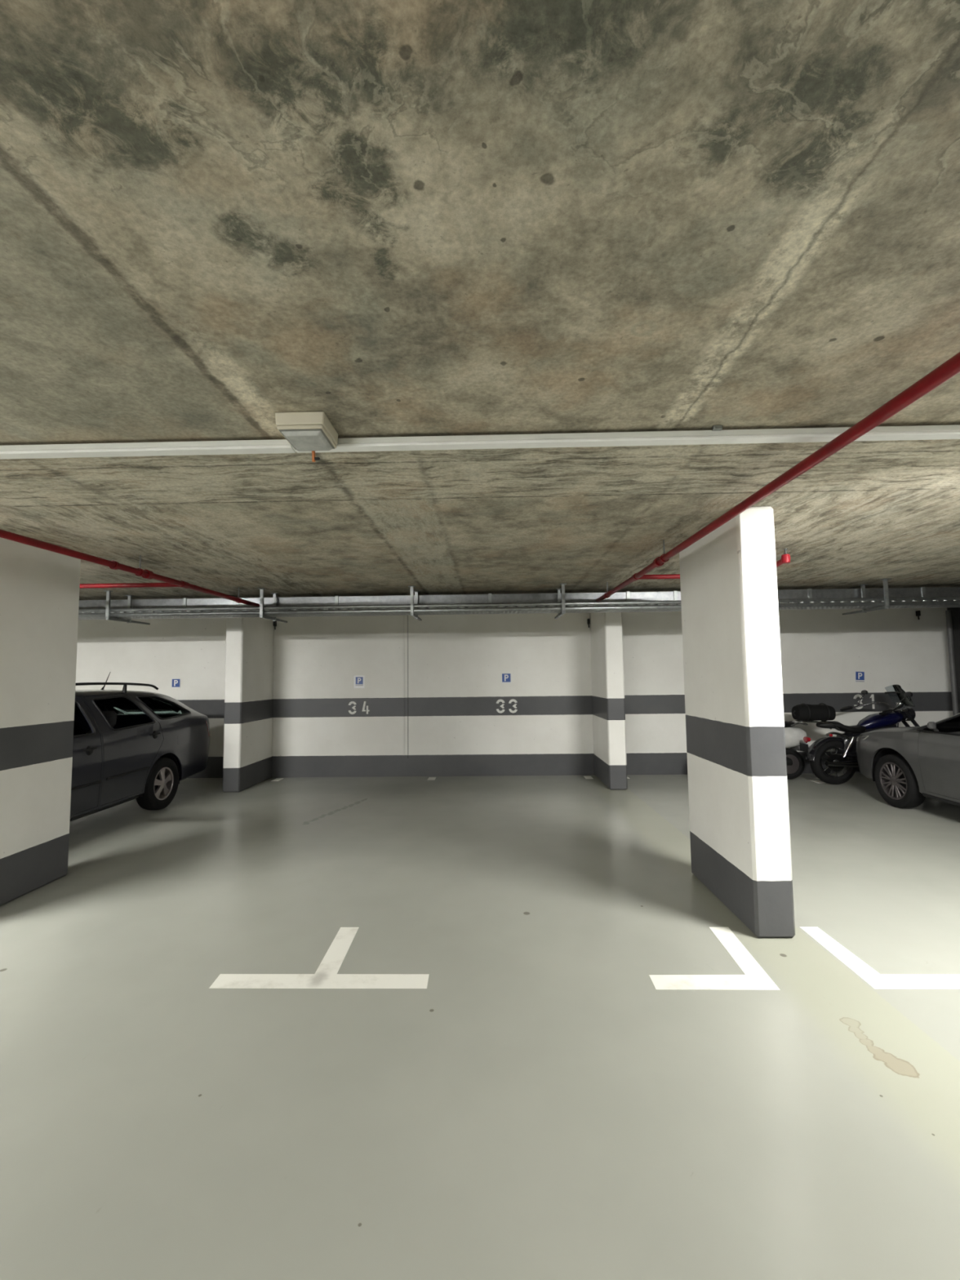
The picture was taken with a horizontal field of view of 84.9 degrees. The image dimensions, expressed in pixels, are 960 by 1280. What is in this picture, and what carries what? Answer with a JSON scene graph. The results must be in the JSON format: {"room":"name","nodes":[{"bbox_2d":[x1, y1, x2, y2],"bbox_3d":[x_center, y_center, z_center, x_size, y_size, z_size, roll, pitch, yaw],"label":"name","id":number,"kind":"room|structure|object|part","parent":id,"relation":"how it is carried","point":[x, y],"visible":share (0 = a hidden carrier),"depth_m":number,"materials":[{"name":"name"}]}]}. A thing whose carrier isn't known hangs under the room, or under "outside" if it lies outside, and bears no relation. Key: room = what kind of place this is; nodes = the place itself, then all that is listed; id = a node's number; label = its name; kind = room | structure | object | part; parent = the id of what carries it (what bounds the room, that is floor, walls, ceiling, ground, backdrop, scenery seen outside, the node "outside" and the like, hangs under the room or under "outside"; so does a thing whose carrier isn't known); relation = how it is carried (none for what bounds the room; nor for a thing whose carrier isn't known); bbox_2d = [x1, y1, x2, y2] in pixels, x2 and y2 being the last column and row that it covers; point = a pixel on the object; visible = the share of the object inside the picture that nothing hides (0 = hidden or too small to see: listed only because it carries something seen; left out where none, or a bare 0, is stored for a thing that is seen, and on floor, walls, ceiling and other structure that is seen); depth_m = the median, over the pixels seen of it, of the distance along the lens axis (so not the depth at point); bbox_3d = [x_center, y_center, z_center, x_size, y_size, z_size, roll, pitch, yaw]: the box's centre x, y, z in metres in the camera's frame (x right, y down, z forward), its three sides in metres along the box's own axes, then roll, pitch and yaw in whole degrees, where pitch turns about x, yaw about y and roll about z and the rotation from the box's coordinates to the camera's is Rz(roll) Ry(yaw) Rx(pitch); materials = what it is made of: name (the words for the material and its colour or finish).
{"room":"parking garage","nodes":[
{"label":"parking garage","id":0,"kind":"room"},
{"bbox_2d":[0,0,959,599],"bbox_3d":[-0.572,-1.398,-2.459,39.000,0.250,22.875,-1,-4,1],"label":"ceiling","id":1,"kind":"structure","parent":0,"point":[219,218],"depth_m":1.46,"materials":[{"name":"concrete"}]},
{"bbox_2d":[102,590,150,624],"bbox_3d":[-4.549,-0.400,6.801,0.080,0.358,0.815,-1,-4,1],"label":"hanger","id":2,"kind":"object","parent":1,"relation":"attached to","point":[108,617],"visible":0.97,"depth_m":6.51,"materials":[{"name":"metal"}]},
{"bbox_3d":[-4.557,-0.425,6.433,0.036,0.358,0.024,-1,-4,1],"label":"stem","id":3,"kind":"part","parent":2,"relation":"part of","materials":[{"name":"metal"}]},
{"bbox_3d":[-4.547,-0.239,6.802,0.030,0.037,0.790,-1,-4,1],"label":"arm","id":4,"kind":"part","parent":2,"relation":"part of","materials":[{"name":"metal"}]},
{"bbox_3d":[-4.548,-0.399,6.812,0.036,0.358,0.024,-1,-4,1],"label":"stem","id":5,"kind":"part","parent":2,"relation":"part of","materials":[{"name":"metal"}]},
{"bbox_2d":[0,528,259,606],"bbox_3d":[-5.683,-0.854,1.286,5.405,0.193,11.191,-1,-4,1],"label":"pipe","id":6,"kind":"object","parent":1,"relation":"hanging from","point":[146,574],"visible":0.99,"depth_m":4.63,"materials":[{"name":"red metal"}]},
{"bbox_3d":[-2.996,-0.688,4.628,0.011,0.122,0.011,-2,-4,24],"label":"hanger rod","id":7,"kind":"part","parent":6,"relation":"part of","materials":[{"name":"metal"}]},
{"bbox_2d":[257,587,287,622],"bbox_3d":[-2.649,-0.425,6.760,0.080,0.358,0.815,-1,-4,1],"label":"hanger","id":8,"kind":"object","parent":1,"relation":"attached to","point":[261,593],"visible":0.96,"depth_m":6.42,"materials":[{"name":"metal"}]},
{"bbox_3d":[-2.658,-0.450,6.391,0.036,0.358,0.024,-1,-4,1],"label":"stem","id":9,"kind":"part","parent":8,"relation":"part of","materials":[{"name":"metal"}]},
{"bbox_3d":[-2.647,-0.264,6.761,0.030,0.037,0.790,-1,-4,1],"label":"arm","id":10,"kind":"part","parent":8,"relation":"part of","materials":[{"name":"metal"}]},
{"bbox_3d":[-2.649,-0.424,6.770,0.036,0.358,0.024,-1,-4,1],"label":"stem","id":11,"kind":"part","parent":8,"relation":"part of","materials":[{"name":"metal"}]},
{"bbox_2d":[275,411,337,462],"bbox_3d":[-0.745,-0.878,2.282,0.205,0.122,0.226,-1,-4,1],"label":"emergency light","id":12,"kind":"object","parent":1,"relation":"attached to","point":[307,431],"visible":1,"depth_m":2.19,"materials":[{"name":"beige plastic"}]},
{"bbox_2d":[281,430,333,451],"bbox_3d":[-0.745,-0.858,2.273,0.166,0.016,0.175,-1,-4,1],"label":"diffuser","id":13,"kind":"object","parent":12,"relation":"attached to","point":[300,440],"depth_m":2.25,"materials":[{"name":"white plastic"}]},
{"bbox_2d":[408,585,422,621],"bbox_3d":[-0.815,-0.449,6.720,0.080,0.358,0.815,-1,-4,1],"label":"hanger","id":14,"kind":"object","parent":1,"relation":"attached to","point":[412,614],"visible":0.96,"depth_m":6.35,"materials":[{"name":"metal"}]},
{"bbox_3d":[-0.823,-0.474,6.351,0.036,0.358,0.024,-1,-4,1],"label":"stem","id":15,"kind":"part","parent":14,"relation":"part of","materials":[{"name":"metal"}]},
{"bbox_3d":[-0.815,-0.448,6.730,0.036,0.358,0.024,-1,-4,1],"label":"stem","id":16,"kind":"part","parent":14,"relation":"part of","materials":[{"name":"metal"}]},
{"bbox_3d":[-0.813,-0.288,6.721,0.030,0.037,0.790,-1,-4,1],"label":"arm","id":17,"kind":"part","parent":14,"relation":"part of","materials":[{"name":"metal"}]},
{"bbox_2d":[0,424,959,458],"bbox_3d":[-0.460,-0.905,2.402,35.000,0.055,0.076,-1,-4,1],"label":"conduit","id":18,"kind":"object","parent":1,"relation":"attached to","point":[715,436],"visible":0.93,"depth_m":2.38,"materials":[{"name":"white plastic"}]},
{"bbox_3d":[-3.856,-0.840,2.482,5.995,0.014,0.062,-1,-4,1],"label":"lid","id":19,"kind":"part","parent":18,"relation":"part of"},
{"bbox_3d":[2.142,-0.918,2.351,5.995,0.014,0.062,-1,-4,1],"label":"lid","id":20,"kind":"part","parent":18,"relation":"part of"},
{"bbox_2d":[78,586,959,608],"bbox_3d":[-0.106,-0.474,6.924,19.496,0.230,0.320,-1,-4,1],"label":"cable tray","id":21,"kind":"object","parent":1,"relation":"hanging from","point":[921,591],"visible":0.37,"depth_m":6.78,"materials":[{"name":"metal"}]},
{"bbox_2d":[554,583,566,618],"bbox_3d":[1.010,-0.472,6.680,0.080,0.358,0.815,-1,-4,1],"label":"hanger","id":22,"kind":"object","parent":1,"relation":"attached to","point":[562,588],"visible":0.94,"depth_m":6.31,"materials":[{"name":"metal"}]},
{"bbox_3d":[1.010,-0.472,6.691,0.036,0.358,0.024,-1,-4,1],"label":"stem","id":23,"kind":"part","parent":22,"relation":"part of","materials":[{"name":"metal"}]},
{"bbox_3d":[1.012,-0.311,6.681,0.030,0.037,0.790,-1,-4,1],"label":"arm","id":24,"kind":"part","parent":22,"relation":"part of","materials":[{"name":"metal"}]},
{"bbox_3d":[1.001,-0.498,6.312,0.036,0.358,0.024,-1,-4,1],"label":"stem","id":25,"kind":"part","parent":22,"relation":"part of","materials":[{"name":"metal"}]},
{"bbox_2d":[595,351,959,601],"bbox_3d":[1.977,-0.954,1.120,1.245,0.193,11.191,-1,-4,1],"label":"pipe","id":26,"kind":"object","parent":1,"relation":"hanging from","point":[948,369],"visible":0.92,"depth_m":2.29,"materials":[{"name":"red metal"}]},
{"bbox_2d":[842,578,890,614],"bbox_3d":[4.828,-0.522,6.597,0.080,0.358,0.815,-1,-4,1],"label":"hanger","id":27,"kind":"object","parent":1,"relation":"attached to","point":[885,580],"visible":0.97,"depth_m":6.30,"materials":[{"name":"metal"}]},
{"bbox_3d":[4.829,-0.521,6.607,0.036,0.358,0.024,-1,-4,1],"label":"stem","id":28,"kind":"part","parent":27,"relation":"part of","materials":[{"name":"metal"}]},
{"bbox_3d":[4.830,-0.361,6.598,0.030,0.037,0.790,-1,-4,1],"label":"arm","id":29,"kind":"part","parent":27,"relation":"part of","materials":[{"name":"metal"}]},
{"bbox_3d":[4.820,-0.548,6.229,0.036,0.358,0.024,-1,-4,1],"label":"stem","id":30,"kind":"part","parent":27,"relation":"part of","materials":[{"name":"metal"}]},
{"bbox_2d":[0,773,959,1279],"bbox_3d":[-0.538,1.575,-2.667,39.000,0.200,22.875,-1,-4,1],"label":"floor","id":31,"kind":"structure","parent":0,"point":[540,1109],"depth_m":2.33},
{"bbox_2d":[0,537,80,906],"bbox_3d":[-3.665,0.598,4.030,0.248,2.751,1.116,-1,-4,1],"label":"concrete pillar","id":32,"kind":"structure","parent":31,"relation":"on","point":[39,588],"depth_m":4.17,"materials":[{"name":"paint"}]},
{"bbox_2d":[70,672,209,821],"bbox_3d":[-4.827,1.218,5.685,2.070,1.771,4.790,-1,-4,1],"label":"estate car","id":33,"kind":"object","parent":31,"relation":"on","point":[128,745],"visible":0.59,"depth_m":6.40,"materials":[{"name":"grey paint"}]},
{"bbox_3d":[-4.077,1.476,5.038,0.029,0.028,1.150,-1,-4,1],"label":"moulding","id":34,"kind":"part","parent":33,"relation":"part of","materials":[{"name":"black plastic"}]},
{"bbox_3d":[-4.231,1.155,5.029,0.308,1.168,1.254,-1,-4,1],"label":"door","id":35,"kind":"part","parent":33,"relation":"part of","materials":[{"name":"grey paint"}]},
{"bbox_3d":[-4.059,1.137,5.478,0.046,0.028,0.186,-1,-4,1],"label":"door handle","id":36,"kind":"part","parent":33,"relation":"part of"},
{"bbox_3d":[-4.582,1.311,6.112,0.480,0.920,0.685,-1,-4,1],"label":"seat","id":37,"kind":"part","parent":33,"relation":"part of","materials":[{"name":"black fabric"}]},
{"bbox_3d":[-4.132,1.821,5.477,0.050,0.044,1.650,-1,-4,1],"label":"sill trim","id":38,"kind":"part","parent":33,"relation":"part of","materials":[{"name":"black plastic"}]},
{"bbox_3d":[-4.363,0.544,6.046,0.030,0.114,2.054,-1,-4,1],"label":"roof rail","id":39,"kind":"part","parent":33,"relation":"part of","materials":[{"name":"metal"}]},
{"bbox_3d":[-4.205,1.230,6.194,0.308,1.180,1.040,-1,-4,1],"label":"door","id":40,"kind":"part","parent":33,"relation":"part of","materials":[{"name":"grey paint"}]},
{"bbox_3d":[-4.054,1.536,6.061,0.029,0.031,0.700,-1,-4,1],"label":"moulding","id":41,"kind":"part","parent":33,"relation":"part of","materials":[{"name":"black plastic"}]},
{"bbox_2d":[222,617,274,792],"bbox_3d":[-3.652,0.899,8.346,0.258,2.751,1.143,-1,-4,1],"label":"concrete pillar","id":42,"kind":"structure","parent":31,"relation":"on","point":[249,650],"depth_m":7.99,"materials":[{"name":"paint"}]},
{"bbox_2d":[271,777,284,781],"bbox_3d":[-3.324,2.292,8.609,0.120,0.001,0.240,-1,-4,1],"label":"parking line","id":43,"kind":"object","parent":31,"relation":"on","point":[277,779],"visible":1,"depth_m":8.62,"materials":[{"name":"white paint"}]},
{"bbox_2d":[208,927,429,988],"bbox_3d":[-0.864,1.882,3.142,1.179,0.001,0.684,-1,-4,1],"label":"parking line","id":44,"kind":"object","parent":31,"relation":"on","point":[326,976],"visible":1,"depth_m":2.88,"materials":[{"name":"white paint"}]},
{"bbox_2d":[426,777,435,780],"bbox_3d":[-0.785,2.259,8.554,0.120,0.001,0.240,-1,-4,1],"label":"parking line","id":45,"kind":"object","parent":31,"relation":"on","point":[429,778],"visible":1,"depth_m":8.51,"materials":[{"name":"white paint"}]},
{"bbox_2d":[590,612,627,790],"bbox_3d":[1.991,0.825,8.217,0.260,2.751,1.155,-1,-4,1],"label":"concrete pillar","id":46,"kind":"structure","parent":31,"relation":"on","point":[610,759],"depth_m":7.70,"materials":[{"name":"paint"}]},
{"bbox_2d":[648,927,780,990],"bbox_3d":[1.272,1.854,3.090,0.680,0.001,0.689,-1,-4,1],"label":"parking line","id":47,"kind":"object","parent":31,"relation":"on","point":[755,978],"visible":1,"depth_m":2.85,"materials":[{"name":"white paint"}]},
{"bbox_2d":[679,506,795,937],"bbox_3d":[1.843,0.526,3.903,0.247,2.751,1.089,-1,-4,1],"label":"concrete pillar","id":48,"kind":"structure","parent":31,"relation":"on","point":[740,831],"depth_m":3.46,"materials":[{"name":"paint"}]},
{"bbox_2d":[784,720,808,779],"bbox_3d":[4.226,1.617,8.214,1.769,1.120,0.687,-1,-4,1],"label":"motor scooter","id":49,"kind":"object","parent":31,"relation":"on","point":[795,763],"visible":0.37,"depth_m":8.11,"materials":[{"name":"white plastic"}]},
{"bbox_3d":[4.573,1.340,8.226,0.650,0.125,0.280,-1,-4,1],"label":"seat","id":50,"kind":"part","parent":49,"relation":"part of","materials":[{"name":"black leather"}]},
{"bbox_3d":[4.951,1.308,8.219,0.312,0.060,0.263,-1,-4,1],"label":"grab rail","id":51,"kind":"part","parent":49,"relation":"part of","materials":[{"name":"silver metal"}]},
{"bbox_2d":[803,736,810,742],"bbox_3d":[4.874,1.482,7.828,0.055,0.080,0.110,-1,-4,1],"label":"tail light","id":52,"kind":"object","parent":49,"relation":"attached to","point":[806,739],"depth_m":7.80,"materials":[{"name":"red plastic"}]},
{"bbox_2d":[808,779,824,782],"bbox_3d":[5.123,2.150,7.976,0.120,0.001,0.240,-1,-4,1],"label":"parking line","id":53,"kind":"object","parent":31,"relation":"on","point":[813,780],"visible":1,"depth_m":7.97,"materials":[{"name":"white paint"}]},
{"bbox_2d":[791,684,919,784],"bbox_3d":[5.926,1.398,7.810,2.445,1.460,1.000,-1,-4,1],"label":"motorcycle","id":54,"kind":"object","parent":31,"relation":"on","point":[844,744],"visible":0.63,"depth_m":7.73,"materials":[{"name":"blue gloss paint"},{"name":"dark metal"},{"name":"rubber"}]},
{"bbox_3d":[4.827,1.602,7.821,0.010,0.120,0.200,-1,-4,1],"label":"number plate","id":55,"kind":"part","parent":54,"relation":"part of","materials":[{"name":"plastic"}]},
{"bbox_2d":[791,702,835,721],"bbox_3d":[4.975,1.084,7.853,0.594,0.278,0.322,-1,-4,1],"label":"roll","id":56,"kind":"object","parent":54,"relation":"on","point":[822,712],"visible":1,"depth_m":7.74,"materials":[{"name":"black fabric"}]},
{"bbox_3d":[5.384,1.301,7.829,0.670,0.179,0.310,-1,-4,1],"label":"seat","id":57,"kind":"part","parent":54,"relation":"part of","materials":[{"name":"black leather"}]},
{"bbox_2d":[857,689,867,705],"bbox_3d":[6.024,0.913,8.243,0.218,0.253,0.108,3,-5,-39],"label":"mirror","id":58,"kind":"object","parent":54,"relation":"attached to","point":[864,692],"depth_m":8.25,"materials":[{"name":"black paint"}]},
{"bbox_3d":[5.710,1.574,7.803,1.042,0.764,0.262,-1,-4,1],"label":"frame","id":59,"kind":"part","parent":54,"relation":"part of","materials":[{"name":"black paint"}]},
{"bbox_3d":[5.814,1.350,7.816,0.650,0.220,0.200,-1,-4,1],"label":"frame","id":60,"kind":"part","parent":54,"relation":"part of","materials":[{"name":"black paint"}]},
{"bbox_3d":[5.963,1.208,7.822,0.630,0.270,0.280,-1,-4,1],"label":"fuel tank","id":61,"kind":"part","parent":54,"relation":"part of","materials":[{"name":"blue metal"}]},
{"bbox_2d":[894,691,912,708],"bbox_3d":[6.006,0.857,7.444,0.218,0.253,0.108,-4,-5,41],"label":"mirror","id":62,"kind":"object","parent":54,"relation":"attached to","point":[908,694],"depth_m":7.43,"materials":[{"name":"black paint"}]},
{"bbox_2d":[799,926,959,989],"bbox_3d":[2.554,1.838,3.068,0.974,0.001,0.679,-1,-4,1],"label":"parking line","id":63,"kind":"object","parent":31,"relation":"on","point":[877,980],"visible":1,"depth_m":2.85,"materials":[{"name":"white paint"}]},
{"bbox_2d":[856,712,959,808],"bbox_3d":[5.847,1.201,5.040,1.920,1.470,4.643,-1,-4,1],"label":"car","id":64,"kind":"object","parent":31,"relation":"on","point":[917,763],"visible":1,"depth_m":6.14,"materials":[{"name":"silver metal"}]},
{"bbox_2d":[927,721,938,732],"bbox_3d":[4.981,0.956,5.758,0.176,0.120,0.063,1,-4,-23],"label":"mirror","id":65,"kind":"object","parent":64,"relation":"attached to","point":[931,725],"depth_m":5.73,"materials":[{"name":"silver metal"}]},
{"bbox_3d":[5.274,1.119,5.453,0.559,1.100,1.125,-1,-4,1],"label":"door","id":66,"kind":"part","parent":64,"relation":"part of","materials":[{"name":"silver metal"}]},
{"bbox_3d":[5.056,1.697,5.117,0.062,0.060,1.750,-1,-4,1],"label":"sill trim","id":67,"kind":"part","parent":64,"relation":"part of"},
{"bbox_2d":[945,609,959,715],"bbox_3d":[7.514,0.834,8.315,0.070,2.620,0.070,-1,-4,1],"label":"vertical conduit","id":68,"kind":"object","parent":31,"relation":"on","point":[948,615],"visible":0.83,"depth_m":8.33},
{"bbox_2d":[946,607,959,712],"bbox_3d":[7.908,0.748,8.088,0.260,2.751,1.155,-1,-4,1],"label":"concrete pillar","id":69,"kind":"structure","parent":31,"relation":"on","point":[955,611],"depth_m":8.56,"materials":[{"name":"grey paint"}]},
{"bbox_2d":[75,607,953,777],"bbox_3d":[-0.293,0.902,8.968,39.000,2.755,0.250,-1,-4,1],"label":"wall","id":70,"kind":"structure","parent":0,"point":[457,664],"depth_m":8.83,"materials":[{"name":"paint"}]},
{"bbox_2d":[171,678,180,688],"bbox_3d":[-5.189,0.739,8.959,0.150,0.160,0.009,-1,-4,1],"label":"parking sign","id":71,"kind":"object","parent":70,"relation":"attached to","point":[175,682],"visible":1,"depth_m":8.96,"materials":[{"name":"blue metal"}]},
{"bbox_2d":[273,621,276,629],"bbox_3d":[-3.499,-0.252,8.961,0.036,0.151,0.062,-1,-4,1],"label":"clip","id":72,"kind":"object","parent":70,"relation":"attached to","point":[274,622],"visible":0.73,"depth_m":8.94,"materials":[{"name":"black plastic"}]},
{"bbox_2d":[354,675,364,688],"bbox_3d":[-2.047,0.709,8.888,0.177,0.212,0.013,-1,-4,1],"label":"parking sign","id":73,"kind":"object","parent":70,"relation":"attached to","point":[358,680],"visible":1,"depth_m":8.89,"materials":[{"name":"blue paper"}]},
{"bbox_2d":[348,701,369,714],"bbox_3d":[-2.045,1.144,8.864,0.356,0.218,0.003,-1,-4,1],"label":"number","id":74,"kind":"object","parent":70,"relation":"attached to","point":[351,702],"visible":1,"depth_m":8.86,"materials":[{"name":"white paint"}]},
{"bbox_2d":[402,615,404,755],"bbox_3d":[-1.288,0.730,8.871,0.030,2.403,0.012,-1,-4,1],"label":"joint","id":75,"kind":"object","parent":70,"relation":"attached to","point":[403,616],"visible":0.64,"depth_m":8.87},
{"bbox_2d":[407,615,408,758],"bbox_3d":[-1.220,0.755,8.871,0.020,2.455,0.006,-1,-4,1],"label":"joint","id":76,"kind":"object","parent":70,"relation":"attached to","point":[407,615],"visible":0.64,"depth_m":8.86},
{"bbox_2d":[502,673,511,683],"bbox_3d":[0.444,0.644,8.838,0.156,0.170,0.009,-1,-4,1],"label":"parking sign","id":77,"kind":"object","parent":70,"relation":"attached to","point":[506,677],"visible":1,"depth_m":8.84,"materials":[{"name":"blue metal"}]},
{"bbox_2d":[496,698,517,713],"bbox_3d":[0.450,1.110,8.810,0.354,0.231,0.003,-1,-4,1],"label":"number","id":78,"kind":"object","parent":70,"relation":"attached to","point":[513,700],"visible":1,"depth_m":8.81,"materials":[{"name":"white paint"}]},
{"bbox_2d":[586,618,590,627],"bbox_3d":[1.829,-0.282,8.843,0.036,0.151,0.062,-1,-4,1],"label":"clip","id":79,"kind":"object","parent":70,"relation":"attached to","point":[588,620],"visible":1,"depth_m":8.82,"materials":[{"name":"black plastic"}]},
{"bbox_2d":[855,671,864,682],"bbox_3d":[6.303,0.610,8.708,0.161,0.187,0.009,-1,-4,1],"label":"parking sign","id":80,"kind":"object","parent":70,"relation":"attached to","point":[860,675],"visible":1,"depth_m":8.70,"materials":[{"name":"blue metal"}]},
{"bbox_2d":[853,694,875,709],"bbox_3d":[6.351,1.021,8.682,0.334,0.244,0.003,-1,-4,1],"label":"number","id":81,"kind":"object","parent":70,"relation":"attached to","point":[855,695],"visible":0.76,"depth_m":8.68,"materials":[{"name":"white paint"}]},
{"bbox_2d":[915,610,920,619],"bbox_3d":[7.287,-0.413,8.728,0.036,0.151,0.062,-1,-4,1],"label":"clip","id":82,"kind":"object","parent":70,"relation":"attached to","point":[917,612],"visible":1,"depth_m":8.71,"materials":[{"name":"black plastic"}]},
{"bbox_3d":[2.939,-0.497,6.638,0.080,0.358,0.815,-1,-4,1],"label":"hanger","id":83,"kind":"object","parent":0,"visible":0},
{"bbox_2d":[78,595,959,619],"bbox_3d":[-0.114,-0.384,6.496,19.500,0.101,0.303,-1,-4,1],"label":"cable tray","id":84,"kind":"object","parent":83,"relation":"hanging from","point":[899,602],"visible":0.78,"depth_m":6.37,"materials":[{"name":"metal"}]}
]}

